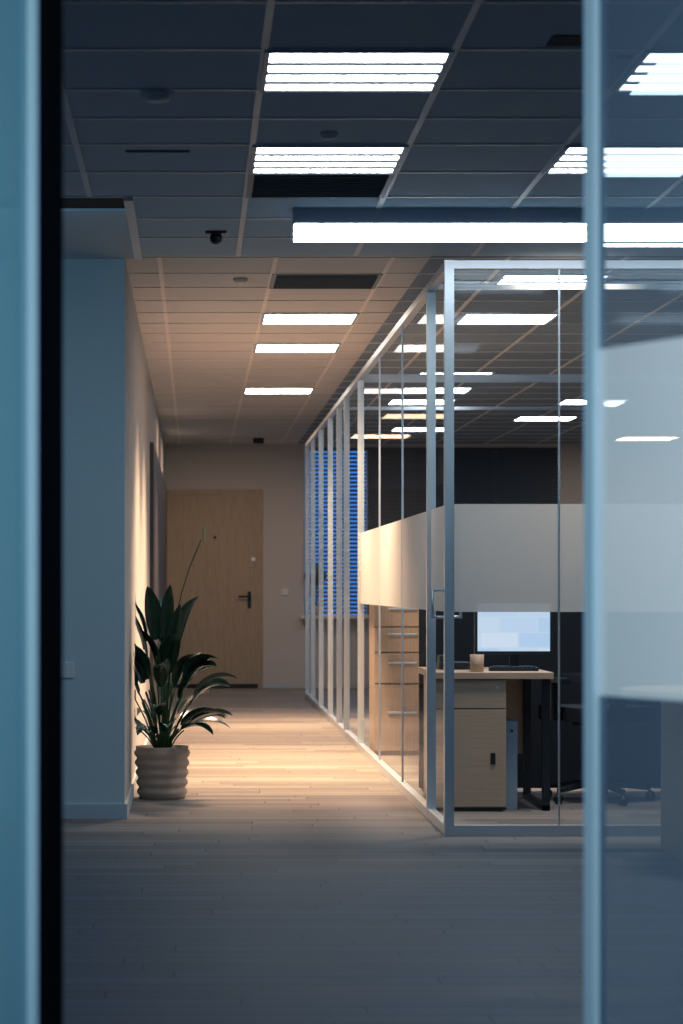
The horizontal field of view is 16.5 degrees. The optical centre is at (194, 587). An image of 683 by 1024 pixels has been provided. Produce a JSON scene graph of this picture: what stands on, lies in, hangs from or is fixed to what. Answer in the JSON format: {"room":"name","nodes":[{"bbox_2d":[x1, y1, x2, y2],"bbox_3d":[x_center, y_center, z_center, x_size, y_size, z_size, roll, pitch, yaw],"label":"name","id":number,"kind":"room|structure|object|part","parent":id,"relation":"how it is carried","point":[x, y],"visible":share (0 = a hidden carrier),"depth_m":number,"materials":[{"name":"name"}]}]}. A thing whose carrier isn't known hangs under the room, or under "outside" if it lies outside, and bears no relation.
{"room":"office corridor","nodes":[
{"label":"office corridor","id":0,"kind":"room"},
{"bbox_2d":[0,0,37,1023],"bbox_3d":[-0.437,-0.120,3.539,0.357,2.600,0.682,0,0,0],"label":"door frame","id":1,"kind":"structure","parent":0,"point":[18,18],"depth_m":3.84,"materials":[{"name":"blue metal"}]},
{"bbox_2d":[63,259,163,803],"bbox_3d":[-1.680,-0.310,20.015,2.640,2.980,15.970,0,0,0],"label":"wall","id":2,"kind":"structure","parent":0,"point":[111,420],"depth_m":12.03,"materials":[{"name":"paint"}]},
{"bbox_2d":[63,662,73,677],"bbox_3d":[-0.660,0.420,12.024,0.080,0.080,0.012,0,0,0],"label":"light switch","id":3,"kind":"object","parent":2,"relation":"attached to","point":[68,667],"visible":0.56,"depth_m":12.02,"materials":[{"name":"white plastic"}]},
{"bbox_2d":[63,730,150,818],"bbox_3d":[-1.673,1.143,15.308,2.654,0.075,6.584,0,0,0],"label":"baseboard","id":4,"kind":"structure","parent":2,"relation":"attached to","point":[70,811],"depth_m":12.02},
{"bbox_2d":[150,442,165,725],"bbox_3d":[-0.345,0.010,22.800,0.030,2.340,8.200,0,0,0],"label":"door","id":5,"kind":"structure","parent":2,"relation":"in","point":[157,484],"depth_m":20.14,"materials":[{"name":"brown wood"}]},
{"bbox_2d":[63,688,583,1023],"bbox_3d":[2.000,1.230,13.250,10.000,0.100,29.500,0,0,0],"label":"floor","id":6,"kind":"structure","parent":0,"point":[291,881],"depth_m":8.93,"materials":[{"name":"brown wood"}]},
{"bbox_2d":[38,0,62,1023],"bbox_3d":[-0.442,-0.120,3.537,0.054,2.600,0.870,0,0,27],"label":"seal","id":7,"kind":"structure","parent":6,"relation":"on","point":[50,12],"depth_m":3.88,"materials":[{"name":"black rubber"}]},
{"bbox_3d":[-0.442,-0.120,3.537,0.444,2.600,0.799,0,0,0],"label":"frame","id":8,"kind":"part","parent":7,"relation":"part of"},
{"bbox_2d":[133,525,237,799],"bbox_3d":[-0.050,0.413,13.235,0.602,1.533,0.914,0,0,0],"label":"potted plant","id":9,"kind":"object","parent":6,"relation":"on","point":[162,771],"visible":1,"depth_m":13.09,"materials":[{"name":"plant"}]},
{"bbox_2d":[369,604,418,754],"bbox_3d":[1.660,0.500,16.765,0.800,1.360,0.470,0,0,0],"label":"cabinet","id":10,"kind":"object","parent":6,"relation":"on","point":[390,616],"visible":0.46,"depth_m":16.55,"materials":[{"name":"brown wood"}]},
{"bbox_2d":[305,260,583,835],"bbox_3d":[3.705,-0.190,18.250,5.035,2.740,14.145,0,0,0],"label":"wall","id":11,"kind":"structure","parent":6,"relation":"on","point":[444,824],"depth_m":15.40,"materials":[{"name":"silver metal"}]},
{"bbox_2d":[431,589,461,618],"bbox_3d":[1.210,0.075,11.300,0.150,0.144,0.014,0,0,0],"label":"door handle","id":12,"kind":"object","parent":11,"relation":"attached to","point":[432,590],"depth_m":11.29,"materials":[{"name":"silver metal"}]},
{"bbox_2d":[361,504,583,611],"bbox_3d":[3.704,-0.143,14.162,4.993,0.514,5.931,0,0,0],"label":"band","id":13,"kind":"object","parent":11,"relation":"attached to","point":[506,555],"depth_m":11.20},
{"bbox_2d":[419,667,553,810],"bbox_3d":[1.575,0.812,12.815,0.630,0.735,0.870,0,0,0],"label":"desk","id":14,"kind":"object","parent":6,"relation":"on","point":[483,701],"visible":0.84,"depth_m":12.40,"materials":[{"name":"brown wood"}]},
{"bbox_2d":[470,654,483,671],"bbox_3d":[1.500,0.399,12.500,0.076,0.090,0.076,0,0,0],"label":"pen cup","id":15,"kind":"object","parent":14,"relation":"on","point":[476,660],"visible":1,"depth_m":12.47,"materials":[{"name":"beige ceramic"}]},
{"bbox_2d":[474,612,552,666],"bbox_3d":[1.760,0.257,13.015,0.430,0.375,0.170,0,0,0],"label":"monitor","id":16,"kind":"object","parent":14,"relation":"on","point":[513,634],"visible":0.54,"depth_m":12.97,"materials":[{"name":"black plastic"}]},
{"bbox_2d":[488,666,538,670],"bbox_3d":[1.710,0.432,12.619,0.260,0.024,0.120,0,0,4],"label":"keyboard","id":17,"kind":"object","parent":14,"relation":"on","point":[491,668],"visible":1,"depth_m":12.57,"materials":[{"name":"black plastic"}]},
{"bbox_2d":[419,609,583,791],"bbox_3d":[2.950,0.530,13.640,3.300,1.300,0.160,0,0,0],"label":"wall","id":18,"kind":"structure","parent":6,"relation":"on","point":[571,623],"depth_m":13.62,"materials":[{"name":"fabric"}]},
{"bbox_2d":[503,717,516,809],"bbox_3d":[1.685,0.945,12.723,0.060,0.470,0.455,0,0,0],"label":"computer tower","id":19,"kind":"object","parent":6,"relation":"on","point":[511,725],"visible":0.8,"depth_m":12.50,"materials":[{"name":"black plastic"}]},
{"bbox_2d":[536,664,583,803],"bbox_3d":[2.233,0.591,12.959,0.630,1.178,0.634,0,0,-20],"label":"office chair","id":20,"kind":"object","parent":6,"relation":"on","point":[574,713],"visible":0.16,"depth_m":12.89,"materials":[{"name":"black plastic"}]},
{"bbox_2d":[584,0,598,1023],"bbox_3d":[0.873,-0.120,3.556,0.040,2.600,0.911,0,0,-27],"label":"door frame","id":21,"kind":"structure","parent":6,"relation":"on","point":[591,7],"depth_m":3.94,"materials":[{"name":"silver metal"}]},
{"bbox_3d":[0.876,-0.120,3.554,0.444,2.600,0.827,0,0,0],"label":"frame","id":22,"kind":"part","parent":21,"relation":"part of","materials":[{"name":"metal"}]},
{"bbox_2d":[599,0,682,1023],"bbox_3d":[0.873,-0.130,3.556,0.390,2.500,0.765,0,0,0],"label":"glass","id":23,"kind":"object","parent":21,"relation":"in","point":[641,41],"depth_m":3.84,"materials":[{"name":"clear glass"}]},
{"bbox_2d":[63,0,583,443],"bbox_3d":[2.000,-1.748,13.250,10.000,0.105,29.500,0,0,0],"label":"ceiling","id":24,"kind":"structure","parent":0,"point":[84,25],"depth_m":10.34,"materials":[{"name":"tile"}]},
{"bbox_2d":[63,208,133,258],"bbox_3d":[-1.650,-1.692,11.264,2.680,0.015,1.529,0,0,0],"label":"ceiling","id":25,"kind":"structure","parent":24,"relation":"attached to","point":[88,233],"depth_m":11.20,"materials":[{"name":"paint"}]},
{"bbox_2d":[141,88,172,102],"bbox_3d":[-0.130,-1.682,8.050,0.110,0.036,0.110,0,0,0],"label":"smoke detector","id":26,"kind":"object","parent":24,"relation":"attached to","point":[156,95],"visible":1,"depth_m":8.01,"materials":[{"name":"white plastic"}]},
{"bbox_2d":[125,150,189,152],"bbox_3d":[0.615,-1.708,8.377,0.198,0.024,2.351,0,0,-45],"label":"ceiling vent","id":27,"kind":"object","parent":24,"relation":"in","point":[127,151],"visible":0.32,"depth_m":9.13,"materials":[{"name":"black metal"}]},
{"bbox_2d":[205,231,226,243],"bbox_3d":[0.100,-1.670,11.220,0.100,0.060,0.080,0,0,0],"label":"cctv camera","id":28,"kind":"object","parent":24,"relation":"attached to","point":[215,236],"visible":1,"depth_m":11.20,"materials":[{"name":"black plastic"}]},
{"bbox_2d":[233,277,247,283],"bbox_3d":[0.250,-1.685,12.900,0.080,0.030,0.080,0,0,0],"label":"smoke detector","id":29,"kind":"object","parent":24,"relation":"attached to","point":[239,280],"visible":1,"depth_m":12.87,"materials":[{"name":"white plastic"}]},
{"bbox_2d":[253,438,263,443],"bbox_3d":[0.720,-1.670,26.650,0.120,0.060,0.100,0,0,0],"label":"exit sign","id":30,"kind":"object","parent":24,"relation":"attached to","point":[255,440],"visible":1,"depth_m":26.60,"materials":[{"name":"black plastic"}]},
{"bbox_2d":[243,388,314,393],"bbox_3d":[0.717,-1.694,20.190,0.600,0.011,0.600,0,0,0],"label":"recessed light","id":31,"kind":"object","parent":24,"relation":"in","point":[246,390],"visible":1,"depth_m":20.16,"materials":[{"name":"white plastic"}]},
{"bbox_2d":[253,343,341,352],"bbox_3d":[0.717,-1.694,16.590,0.600,0.011,0.600,0,0,0],"label":"recessed light","id":32,"kind":"object","parent":24,"relation":"in","point":[259,347],"visible":1,"depth_m":16.55,"materials":[{"name":"white plastic"}]},
{"bbox_2d":[260,313,359,324],"bbox_3d":[0.717,-1.694,14.790,0.600,0.011,0.600,0,0,0],"label":"recessed light","id":33,"kind":"object","parent":24,"relation":"in","point":[267,318],"visible":1,"depth_m":14.77,"materials":[{"name":"white plastic"}]},
{"bbox_2d":[246,175,394,197],"bbox_3d":[0.520,-1.701,9.900,0.600,0.038,0.600,0,0,0],"label":"ceiling vent","id":34,"kind":"object","parent":24,"relation":"in","point":[258,186],"visible":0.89,"depth_m":9.88,"materials":[{"name":"black metal"}]},
{"bbox_2d":[63,0,583,259],"bbox_3d":[2.000,-1.690,5.260,9.980,0.020,13.520,0,0,0],"label":"grid","id":35,"kind":"object","parent":24,"relation":"attached to","point":[89,201],"visible":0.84,"depth_m":8.60,"materials":[{"name":"grey metal"}]},
{"bbox_2d":[269,274,382,288],"bbox_3d":[0.717,-1.701,12.990,0.600,0.038,0.600,0,0,0],"label":"ceiling vent","id":36,"kind":"object","parent":24,"relation":"in","point":[278,281],"visible":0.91,"depth_m":12.91,"materials":[{"name":"black metal"}]},
{"bbox_2d":[319,131,337,139],"bbox_3d":[0.500,-1.688,8.780,0.070,0.025,0.070,0,0,0],"label":"smoke detector","id":37,"kind":"object","parent":24,"relation":"attached to","point":[326,135],"visible":1,"depth_m":8.76,"materials":[{"name":"white plastic"}]},
{"bbox_2d":[249,145,408,174],"bbox_3d":[0.520,-1.694,9.300,0.600,0.011,0.600,0,0,0],"label":"recessed light","id":38,"kind":"object","parent":24,"relation":"in","point":[265,159],"visible":1,"depth_m":9.29,"materials":[{"name":"white plastic"}]},
{"bbox_2d":[260,50,454,92],"bbox_3d":[0.520,-1.694,7.710,0.600,0.011,0.600,0,0,0],"label":"recessed light","id":39,"kind":"object","parent":24,"relation":"in","point":[283,71],"visible":1,"depth_m":7.69,"materials":[{"name":"white plastic"}]},
{"bbox_2d":[389,427,443,431],"bbox_3d":[2.400,-1.694,25.100,0.600,0.011,0.600,0,0,0],"label":"recessed light","id":40,"kind":"object","parent":24,"relation":"in","point":[394,429],"visible":0.64,"depth_m":25.12,"materials":[{"name":"white plastic"}]},
{"bbox_2d":[386,399,457,404],"bbox_3d":[2.060,-1.694,21.400,0.600,0.011,0.600,0,0,0],"label":"recessed light","id":41,"kind":"object","parent":24,"relation":"in","point":[391,401],"visible":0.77,"depth_m":21.38,"materials":[{"name":"white plastic"}]},
{"bbox_2d":[397,387,473,393],"bbox_3d":[2.060,-1.694,20.150,0.600,0.011,0.600,0,0,0],"label":"recessed light","id":42,"kind":"object","parent":24,"relation":"in","point":[407,390],"visible":0.74,"depth_m":20.16,"materials":[{"name":"white plastic"}]},
{"bbox_2d":[292,208,583,241],"bbox_3d":[3.320,-1.633,10.560,5.760,0.135,0.130,0,0,0],"label":"ceiling light","id":43,"kind":"object","parent":24,"relation":"attached to","point":[308,224],"visible":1,"depth_m":10.50,"materials":[{"name":"white plastic"}]},
{"bbox_2d":[417,372,495,373],"bbox_3d":[2.060,-1.694,18.750,0.600,0.011,0.600,0,0,0],"label":"recessed light","id":44,"kind":"object","parent":24,"relation":"in","point":[418,372],"visible":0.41,"depth_m":18.49,"materials":[{"name":"white plastic"}]},
{"bbox_2d":[454,313,561,324],"bbox_3d":[1.960,-1.694,14.790,0.600,0.011,0.600,0,0,0],"label":"recessed light","id":45,"kind":"object","parent":24,"relation":"in","point":[465,318],"visible":0.83,"depth_m":14.77,"materials":[{"name":"white plastic"}]},
{"bbox_2d":[493,274,583,283],"bbox_3d":[1.960,-1.694,12.990,0.600,0.011,0.600,0,0,0],"label":"recessed light","id":46,"kind":"object","parent":24,"relation":"in","point":[503,278],"visible":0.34,"depth_m":12.86,"materials":[{"name":"white plastic"}]},
{"bbox_2d":[511,416,579,420],"bbox_3d":[3.500,-1.694,23.500,0.600,0.011,0.600,0,0,0],"label":"recessed light","id":47,"kind":"object","parent":24,"relation":"in","point":[519,418],"visible":1,"depth_m":23.49,"materials":[{"name":"white plastic"}]},
{"bbox_2d":[543,145,583,174],"bbox_3d":[1.720,-1.694,9.300,0.600,0.011,0.600,0,0,0],"label":"recessed light","id":48,"kind":"object","parent":24,"relation":"in","point":[570,160],"visible":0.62,"depth_m":9.33,"materials":[{"name":"white plastic"}]},
{"bbox_2d":[546,35,583,45],"bbox_3d":[1.155,-1.708,7.290,0.110,0.024,0.140,0,0,0],"label":"ceiling vent","id":49,"kind":"object","parent":24,"relation":"in","point":[556,40],"visible":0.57,"depth_m":7.28,"materials":[{"name":"black metal"}]},
{"bbox_2d":[555,399,583,404],"bbox_3d":[3.620,-1.694,21.400,0.600,0.011,0.600,0,0,0],"label":"recessed light","id":50,"kind":"object","parent":24,"relation":"in","point":[564,401],"visible":0.4,"depth_m":21.46,"materials":[{"name":"white plastic"}]},
{"bbox_2d":[164,444,583,687],"bbox_3d":[3.420,-0.310,27.850,7.560,2.980,0.300,0,0,0],"label":"wall","id":51,"kind":"structure","parent":0,"point":[276,469],"depth_m":27.70,"materials":[{"name":"paint"}]},
{"bbox_2d":[167,489,262,687],"bbox_3d":[0.235,0.010,27.659,1.130,2.340,0.081,0,0,0],"label":"door","id":52,"kind":"structure","parent":51,"relation":"in","point":[225,621],"depth_m":27.68,"materials":[{"name":"brown wood"}]},
{"bbox_2d":[263,682,296,687],"bbox_3d":[1.000,1.145,27.694,0.400,0.070,0.012,0,0,0],"label":"baseboard","id":53,"kind":"structure","parent":51,"relation":"attached to","point":[265,684],"depth_m":27.69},
{"bbox_2d":[282,589,287,595],"bbox_3d":[1.060,0.050,27.692,0.080,0.080,0.016,0,0,0],"label":"switch","id":54,"kind":"object","parent":51,"relation":"attached to","point":[284,591],"depth_m":27.69,"materials":[{"name":"white plastic"}]},
{"bbox_2d":[300,448,557,618],"bbox_3d":[2.790,-0.650,27.725,3.100,2.020,0.390,0,0,0],"label":"window","id":55,"kind":"structure","parent":51,"relation":"in","point":[352,616],"depth_m":27.90,"materials":[{"name":"glass"}]},
{"bbox_2d":[304,565,325,614],"bbox_3d":[1.413,0.022,27.624,0.266,0.594,0.135,0,0,0],"label":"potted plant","id":56,"kind":"object","parent":55,"relation":"on","point":[316,566],"visible":0.4,"depth_m":27.61,"materials":[{"name":"green plant"}]},
{"bbox_2d":[350,447,357,613],"bbox_3d":[1.877,-0.679,27.760,0.083,1.960,0.040,0,0,0],"label":"window blinds","id":57,"kind":"object","parent":55,"relation":"attached to","point":[351,448],"depth_m":27.76,"materials":[{"name":"plastic"}]},
{"bbox_2d":[364,447,425,531],"bbox_3d":[2.361,-1.163,27.760,0.720,0.992,0.040,0,0,0],"label":"window blinds","id":58,"kind":"object","parent":55,"relation":"attached to","point":[414,457],"depth_m":27.76,"materials":[{"name":"black"}]},
{"bbox_2d":[436,447,443,507],"bbox_3d":[2.892,-1.304,27.760,0.083,0.708,0.040,0,0,0],"label":"window blinds","id":59,"kind":"object","parent":55,"relation":"attached to","point":[439,450],"depth_m":27.76,"materials":[{"name":"black"}]},
{"bbox_2d":[454,447,557,503],"bbox_3d":[3.671,-1.328,27.760,1.216,0.661,0.040,0,0,0],"label":"wall","id":60,"kind":"structure","parent":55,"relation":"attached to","point":[505,461],"depth_m":27.76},
{"bbox_2d":[436,655,469,668],"bbox_3d":[1.415,0.406,12.890,0.170,0.075,0.180,0,0,0],"label":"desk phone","id":61,"kind":"object","parent":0,"point":[440,658],"depth_m":12.80,"materials":[{"name":"black plastic"}]}
]}

